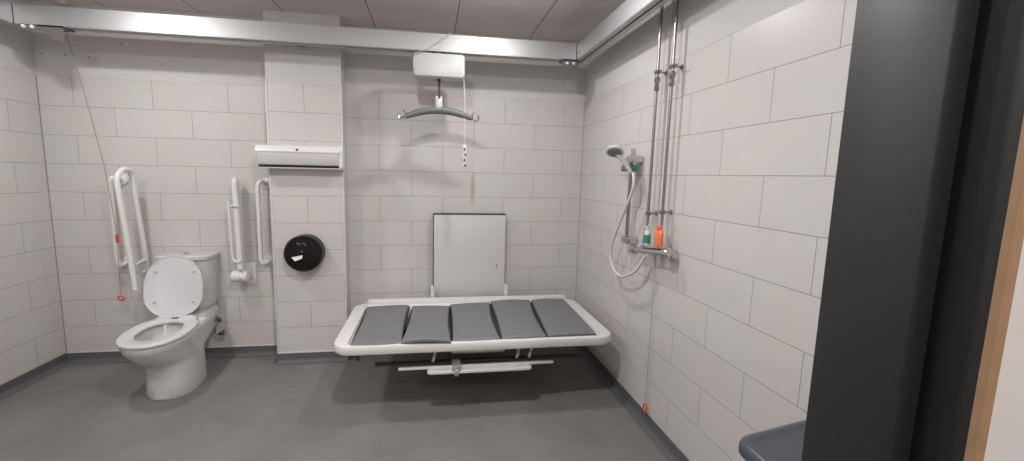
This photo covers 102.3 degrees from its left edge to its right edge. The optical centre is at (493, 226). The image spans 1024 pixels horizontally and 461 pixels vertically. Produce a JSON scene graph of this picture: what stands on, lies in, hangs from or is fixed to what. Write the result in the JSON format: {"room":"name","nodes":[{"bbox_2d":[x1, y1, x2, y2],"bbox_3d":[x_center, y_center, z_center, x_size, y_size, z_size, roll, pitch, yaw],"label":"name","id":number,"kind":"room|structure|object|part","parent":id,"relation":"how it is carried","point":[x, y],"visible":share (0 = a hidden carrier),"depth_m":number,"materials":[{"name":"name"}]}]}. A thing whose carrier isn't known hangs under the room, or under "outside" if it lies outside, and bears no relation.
{"room":"public restroom","nodes":[
{"label":"public restroom","id":0,"kind":"room"},
{"bbox_2d":[0,0,65,384],"bbox_3d":[-3.007,-0.065,1.472,0.120,2.560,3.233,0,7,-9],"label":"wall","id":1,"kind":"structure","parent":0,"point":[31,322],"depth_m":2.76,"materials":[{"name":"tile"}]},
{"bbox_2d":[0,0,12,22],"bbox_3d":[-2.787,-1.112,1.180,0.222,0.116,2.567,0,7,-9],"label":"track rail","id":2,"kind":"object","parent":1,"relation":"attached to","point":[6,16],"visible":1,"depth_m":2.42,"materials":[{"name":"metal"}]},
{"bbox_2d":[0,353,68,400],"bbox_3d":[-2.954,1.167,1.635,0.039,0.078,2.962,0,7,-9],"label":"baseboard","id":3,"kind":"structure","parent":1,"relation":"attached to","point":[17,384],"depth_m":2.81,"materials":[{"name":"plastic"}]},
{"bbox_2d":[19,23,74,41],"bbox_3d":[-2.730,-1.175,2.522,0.230,0.088,0.097,0,7,-9],"label":"bracket","id":4,"kind":"object","parent":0,"point":[56,33],"visible":1,"depth_m":2.49,"materials":[{"name":"grey metal"}]},
{"bbox_2d":[27,1,586,351],"bbox_3d":[-1.220,-0.253,3.297,3.959,2.560,0.136,0,7,-9],"label":"wall","id":5,"kind":"structure","parent":0,"point":[187,116],"depth_m":3.16,"materials":[{"name":"tile"}]},
{"bbox_2d":[35,75,66,351],"bbox_3d":[-3.169,-0.049,2.956,0.004,2.002,0.004,0,7,-9],"label":"trim","id":6,"kind":"structure","parent":5,"relation":"attached to","point":[35,75],"depth_m":2.94,"materials":[{"name":"plastic"}]},
{"bbox_2d":[107,174,135,267],"bbox_3d":[-2.698,-0.035,2.983,0.086,0.693,0.095,0,7,-9],"label":"grab bar","id":7,"kind":"object","parent":5,"relation":"attached to","point":[124,179],"visible":0.68,"depth_m":2.95,"materials":[{"name":"white metal"}]},
{"bbox_2d":[114,167,153,289],"bbox_3d":[-2.528,0.007,2.908,0.100,0.847,0.303,0,7,-9],"label":"grab rail","id":8,"kind":"object","parent":5,"relation":"attached to","point":[117,176],"visible":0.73,"depth_m":2.84,"materials":[{"name":"white metal"}]},
{"bbox_2d":[66,344,276,364],"bbox_3d":[-2.430,0.987,3.182,1.537,0.078,0.039,0,7,-9],"label":"baseboard","id":9,"kind":"structure","parent":5,"relation":"attached to","point":[249,351],"depth_m":3.23,"materials":[{"name":"plastic"}]},
{"bbox_2d":[214,318,225,334],"bbox_3d":[-2.110,0.772,3.184,0.088,0.120,0.076,0,7,-9],"label":"valve","id":10,"kind":"object","parent":5,"relation":"attached to","point":[223,332],"visible":0.96,"depth_m":3.16,"materials":[{"name":"silver metal"}]},
{"bbox_2d":[227,177,256,283],"bbox_3d":[-1.897,0.044,3.081,0.140,0.825,0.159,0,7,-9],"label":"grab rail","id":11,"kind":"object","parent":5,"relation":"attached to","point":[246,273],"visible":1,"depth_m":3.04,"materials":[{"name":"white metal"}]},
{"bbox_3d":[-1.894,0.360,3.193,0.100,0.170,0.018,0,7,-9],"label":"wall plate","id":12,"kind":"part","parent":11,"relation":"part of","materials":[{"name":"white plastic"}]},
{"bbox_2d":[255,178,272,265],"bbox_3d":[-1.736,-0.029,3.130,0.094,0.681,0.094,0,7,-9],"label":"grab bar","id":13,"kind":"object","parent":5,"relation":"attached to","point":[264,183],"visible":0.96,"depth_m":3.10,"materials":[{"name":"white metal"}]},
{"bbox_2d":[262,10,350,351],"bbox_3d":[-1.384,-0.236,3.128,0.510,2.560,0.183,0,7,-9],"label":"wall pier","id":14,"kind":"object","parent":5,"relation":"attached to","point":[303,83],"visible":0.79,"depth_m":3.04,"materials":[{"name":"tile"}]},
{"bbox_2d":[265,81,278,353],"bbox_3d":[-1.625,-0.027,3.029,0.013,2.005,0.016,0,7,-9],"label":"trim","id":15,"kind":"structure","parent":14,"relation":"attached to","point":[266,94],"depth_m":3.02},
{"bbox_2d":[1,3,577,72],"bbox_3d":[-1.183,-1.236,2.819,3.602,0.206,0.234,0,7,-9],"label":"track rail","id":16,"kind":"object","parent":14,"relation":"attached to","point":[75,19],"depth_m":2.69,"materials":[{"name":"metal"}]},
{"bbox_2d":[413,32,464,98],"bbox_3d":[-0.376,-1.112,2.833,0.348,0.452,0.182,0,7,-9],"label":"hoist","id":17,"kind":"object","parent":16,"relation":"hanging from","point":[439,67],"depth_m":2.79,"materials":[{"name":"plastic"}]},
{"bbox_2d":[397,96,479,121],"bbox_3d":[-0.383,-0.825,2.880,0.572,0.164,0.054,0,7,-9],"label":"bar","id":18,"kind":"object","parent":17,"relation":"hanging from","point":[438,108],"visible":1,"depth_m":2.86,"materials":[{"name":"grey plastic"}]},
{"bbox_2d":[462,78,466,169],"bbox_3d":[-0.204,-0.721,2.907,0.029,0.633,0.021,0,7,-9],"label":"hoist remote control","id":19,"kind":"object","parent":17,"relation":"hanging from","point":[464,144],"visible":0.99,"depth_m":2.92,"materials":[{"name":"white plastic"}]},
{"bbox_3d":[0.548,-1.167,3.019,0.120,0.090,0.097,0,7,-9],"label":"track bracket","id":20,"kind":"part","parent":16,"relation":"part of","materials":[{"name":"grey metal"}]},
{"bbox_2d":[255,144,344,169],"bbox_3d":[-1.375,-0.497,2.949,0.580,0.167,0.105,0,7,-9],"label":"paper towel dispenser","id":21,"kind":"object","parent":14,"relation":"attached to","point":[268,156],"visible":1,"depth_m":2.91,"materials":[{"name":"white plastic"}]},
{"bbox_2d":[283,234,325,271],"bbox_3d":[-1.390,0.195,3.021,0.270,0.270,0.132,0,7,-9],"label":"dispenser","id":22,"kind":"object","parent":14,"relation":"attached to","point":[303,252],"visible":1,"depth_m":2.98,"materials":[{"name":"black plastic"}]},
{"bbox_2d":[278,350,334,353],"bbox_3d":[-1.395,0.966,3.182,0.510,0.010,0.006,0,7,-9],"label":"trim","id":23,"kind":"structure","parent":14,"relation":"attached to","point":[325,350],"depth_m":3.17,"materials":[{"name":"white plastic"}]},
{"bbox_2d":[276,352,347,364],"bbox_3d":[-1.393,1.010,3.171,0.518,0.078,0.039,0,7,-9],"label":"baseboard","id":24,"kind":"object","parent":14,"relation":"attached to","point":[314,357],"visible":0.91,"depth_m":3.18,"materials":[{"name":"plastic"}]},
{"bbox_2d":[340,85,347,320],"bbox_3d":[-1.126,-0.026,3.104,0.013,2.005,0.016,0,7,-9],"label":"trim","id":25,"kind":"structure","parent":14,"relation":"attached to","point":[341,104],"depth_m":3.09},
{"bbox_2d":[346,91,351,311],"bbox_3d":[-1.146,-0.046,3.277,0.006,2.002,0.008,0,7,-9],"label":"trim","id":26,"kind":"structure","parent":5,"relation":"attached to","point":[346,91],"depth_m":3.26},
{"bbox_2d":[334,213,610,375],"bbox_3d":[-0.149,0.390,2.944,1.719,0.880,1.062,0,7,-9],"label":"bench","id":27,"kind":"object","parent":5,"relation":"attached to","point":[468,248],"visible":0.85,"depth_m":3.24,"materials":[{"name":"plastic"}]},
{"bbox_2d":[350,305,409,345],"bbox_3d":[-0.735,0.641,2.736,0.316,0.030,0.721,0,7,-9],"label":"pad","id":28,"kind":"object","parent":27,"relation":"on","point":[379,325],"visible":0.98,"depth_m":2.65,"materials":[{"name":"leather"}]},
{"bbox_2d":[401,305,451,343],"bbox_3d":[-0.436,0.635,2.746,0.326,0.051,0.687,0,7,-9],"label":"pad","id":29,"kind":"object","parent":27,"relation":"on","point":[430,323],"visible":1,"depth_m":2.66,"materials":[{"name":"leather"}]},
{"bbox_3d":[-0.188,0.601,3.304,1.583,0.066,0.070,0,7,-9],"label":"rail","id":30,"kind":"part","parent":27,"relation":"part of","materials":[{"name":"plastic"}]},
{"bbox_2d":[334,298,610,355],"bbox_3d":[-0.139,0.666,2.871,1.719,0.058,0.830,0,7,-9],"label":"changing table top","id":31,"kind":"object","parent":27,"relation":"on","point":[342,346],"depth_m":2.53,"materials":[{"name":"plastic"}]},
{"bbox_2d":[450,302,500,340],"bbox_3d":[-0.138,0.641,2.836,0.339,0.030,0.724,0,7,-9],"label":"pad","id":32,"kind":"object","parent":27,"relation":"on","point":[469,321],"visible":0.98,"depth_m":2.75,"materials":[{"name":"leather"}]},
{"bbox_3d":[-0.083,0.869,2.512,0.640,0.021,0.052,0,7,-9],"label":"guard handle","id":33,"kind":"part","parent":27,"relation":"part of","materials":[{"name":"plastic"}]},
{"bbox_2d":[490,299,546,338],"bbox_3d":[0.169,0.635,2.892,0.328,0.041,0.740,0,7,-6],"label":"pad","id":34,"kind":"object","parent":27,"relation":"on","point":[514,318],"visible":0.98,"depth_m":2.80,"materials":[{"name":"leather"}]},
{"bbox_2d":[531,298,595,336],"bbox_3d":[0.450,0.635,2.942,0.346,0.041,0.723,0,7,-9],"label":"pad","id":35,"kind":"object","parent":27,"relation":"on","point":[556,317],"visible":0.98,"depth_m":2.82,"materials":[{"name":"leather"}]},
{"bbox_2d":[575,103,584,300],"bbox_3d":[0.739,-0.043,3.565,0.003,2.002,0.003,0,7,-9],"label":"trim","id":36,"kind":"structure","parent":5,"relation":"attached to","point":[584,103],"depth_m":3.54,"materials":[{"name":"plastic"}]},
{"bbox_2d":[26,0,625,41],"bbox_3d":[-0.960,-1.382,1.629,4.250,0.100,3.263,0,7,-9],"label":"ceiling","id":37,"kind":"structure","parent":0,"point":[562,20],"depth_m":2.83,"materials":[{"name":"white paint"}]},
{"bbox_2d":[55,0,124,300],"bbox_3d":[-2.780,-0.485,2.855,0.279,2.055,0.078,0,7,-9],"label":"pull cord","id":38,"kind":"object","parent":37,"relation":"hanging from","point":[58,1],"visible":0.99,"depth_m":2.85,"materials":[{"name":"red fabric"}]},
{"bbox_2d":[55,0,67,2],"bbox_3d":[-2.860,-1.491,2.716,0.076,0.028,0.076,0,7,-9],"label":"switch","id":39,"kind":"object","parent":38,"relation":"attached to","point":[59,1],"depth_m":2.71,"materials":[{"name":"white plastic"}]},
{"bbox_2d":[643,0,673,412],"bbox_3d":[0.915,-0.129,2.272,0.076,2.466,0.076,0,7,-9],"label":"pull cord","id":40,"kind":"object","parent":37,"relation":"hanging from","point":[644,410],"visible":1,"depth_m":2.27,"materials":[{"name":"red plastic"}]},
{"bbox_2d":[0,346,667,460],"bbox_3d":[-0.861,1.387,0.932,4.250,0.100,5.350,0,7,-9],"label":"floor","id":41,"kind":"structure","parent":0,"point":[248,408],"depth_m":2.49,"materials":[{"name":"plastic"}]},
{"bbox_2d":[115,251,219,400],"bbox_3d":[-2.199,0.650,2.779,0.438,0.855,0.805,0,7,-9],"label":"toilet","id":42,"kind":"object","parent":41,"relation":"on","point":[181,288],"visible":1,"depth_m":2.85,"materials":[{"name":"ceramic"}]},
{"bbox_3d":[-2.153,0.677,2.639,0.388,0.021,0.510,0,7,-9],"label":"seat","id":43,"kind":"part","parent":42,"relation":"part of","materials":[{"name":"plastic"}]},
{"bbox_3d":[-2.246,0.417,2.897,0.380,0.423,0.108,0,7,-9],"label":"lid","id":44,"kind":"part","parent":42,"relation":"part of","materials":[{"name":"plastic"}]},
{"bbox_3d":[-2.264,0.217,3.021,0.376,0.037,0.203,0,7,-9],"label":"cistern lid","id":45,"kind":"part","parent":42,"relation":"part of","materials":[{"name":"ceramic"}]},
{"bbox_2d":[738,420,805,460],"bbox_3d":[0.914,1.000,1.104,0.354,0.700,0.536,0,7,-9],"label":"bin","id":46,"kind":"object","parent":41,"relation":"on","point":[785,442],"visible":0.56,"depth_m":1.21,"materials":[{"name":"grey plastic"}]},
{"bbox_2d":[576,0,856,460],"bbox_3d":[1.026,-0.056,2.083,0.120,2.560,3.233,0,7,-9],"label":"wall","id":47,"kind":"structure","parent":0,"point":[759,92],"depth_m":1.85,"materials":[{"name":"tile"}]},
{"bbox_2d":[577,0,669,63],"bbox_3d":[0.899,-1.109,1.779,0.227,0.116,2.646,0,7,-9],"label":"track rail","id":48,"kind":"object","parent":47,"relation":"attached to","point":[630,13],"visible":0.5,"depth_m":2.38,"materials":[{"name":"metal"}]},
{"bbox_2d":[574,346,688,460],"bbox_3d":[0.921,1.174,2.231,0.039,0.078,2.978,0,7,-9],"label":"baseboard","id":49,"kind":"structure","parent":47,"relation":"attached to","point":[658,437],"depth_m":2.56,"materials":[{"name":"plastic"}]},
{"bbox_2d":[621,149,643,243],"bbox_3d":[0.845,-0.184,2.542,0.097,0.585,0.132,0,7,-9],"label":"shower rail","id":50,"kind":"object","parent":47,"relation":"attached to","point":[632,158],"visible":0.88,"depth_m":2.54,"materials":[{"name":"silver metal"}]},
{"bbox_2d":[606,145,632,172],"bbox_3d":[0.752,-0.404,2.481,0.157,0.165,0.097,0,7,-9],"label":"shower","id":51,"kind":"object","parent":50,"relation":"attached to","point":[615,151],"visible":1,"depth_m":2.46,"materials":[{"name":"white plastic"}]},
{"bbox_3d":[0.724,-0.443,2.468,0.076,0.047,0.071,0,7,-9],"label":"spray plate","id":52,"kind":"part","parent":51,"relation":"part of","materials":[{"name":"grey plastic"}]},
{"bbox_3d":[0.782,-0.387,2.479,0.110,0.132,0.033,4,8,21],"label":"handle","id":53,"kind":"part","parent":51,"relation":"part of","materials":[{"name":"white plastic"}]},
{"bbox_3d":[0.842,-0.349,2.466,0.036,0.036,0.023,-1,7,-14],"label":"slider knob","id":54,"kind":"part","parent":50,"relation":"part of","materials":[{"name":"green plastic"}]},
{"bbox_2d":[629,245,672,257],"bbox_3d":[0.884,0.137,2.284,0.098,0.102,0.386,0,7,-9],"label":"shower mixer","id":55,"kind":"object","parent":47,"relation":"attached to","point":[665,252],"visible":0.98,"depth_m":2.22,"materials":[{"name":"silver metal"}]},
{"bbox_2d":[609,172,645,277],"bbox_3d":[0.812,-0.001,2.508,0.028,0.658,0.430,0,7,-11],"label":"shower hose","id":56,"kind":"object","parent":55,"relation":"attached to","point":[632,173],"visible":1,"depth_m":2.52,"materials":[{"name":"white plastic"}]},
{"bbox_3d":[0.838,0.139,2.444,0.053,0.057,0.058,0,7,-9],"label":"control knob","id":57,"kind":"part","parent":55,"relation":"part of","materials":[{"name":"silver metal"}]},
{"bbox_2d":[643,226,650,245],"bbox_3d":[0.849,0.051,2.280,0.031,0.109,0.045,0,7,-9],"label":"shampoo bottle","id":58,"kind":"object","parent":55,"relation":"on","point":[647,235],"visible":1,"depth_m":2.27,"materials":[{"name":"white plastic"}]},
{"bbox_2d":[653,225,663,246],"bbox_3d":[0.869,0.047,2.171,0.036,0.109,0.072,0,7,-9],"label":"soap bottle","id":59,"kind":"object","parent":55,"relation":"on","point":[658,234],"visible":1,"depth_m":2.15,"materials":[{"name":"orange plastic"}]},
{"bbox_3d":[0.887,0.135,2.117,0.053,0.057,0.058,0,7,-9],"label":"control knob","id":60,"kind":"part","parent":55,"relation":"part of","materials":[{"name":"silver metal"}]},
{"bbox_2d":[642,5,666,245],"bbox_3d":[0.901,-0.614,2.258,0.075,1.493,0.061,0,7,-9],"label":"pipe","id":61,"kind":"object","parent":47,"relation":"attached to","point":[657,72],"visible":0.93,"depth_m":2.26,"materials":[{"name":"silver metal"}]},
{"bbox_2d":[656,0,682,248],"bbox_3d":[0.923,-0.606,2.115,0.075,1.473,0.061,0,7,-9],"label":"pipe","id":62,"kind":"object","parent":47,"relation":"attached to","point":[672,73],"visible":0.84,"depth_m":2.12,"materials":[{"name":"silver metal"}]},
{"bbox_2d":[984,240,1023,460],"bbox_3d":[-0.760,0.133,0.258,3.959,2.560,0.135,0,7,-9],"label":"wall","id":63,"kind":"structure","parent":0,"point":[1005,441],"depth_m":0.38,"materials":[{"name":"paint"}]},
{"bbox_2d":[801,0,1023,460],"bbox_3d":[-0.053,0.343,0.391,0.994,2.139,0.143,0,7,-9],"label":"door","id":64,"kind":"structure","parent":63,"relation":"in","point":[926,237],"depth_m":0.41,"materials":[{"name":"dark grey laminate"},{"name":"wood"}]}
]}

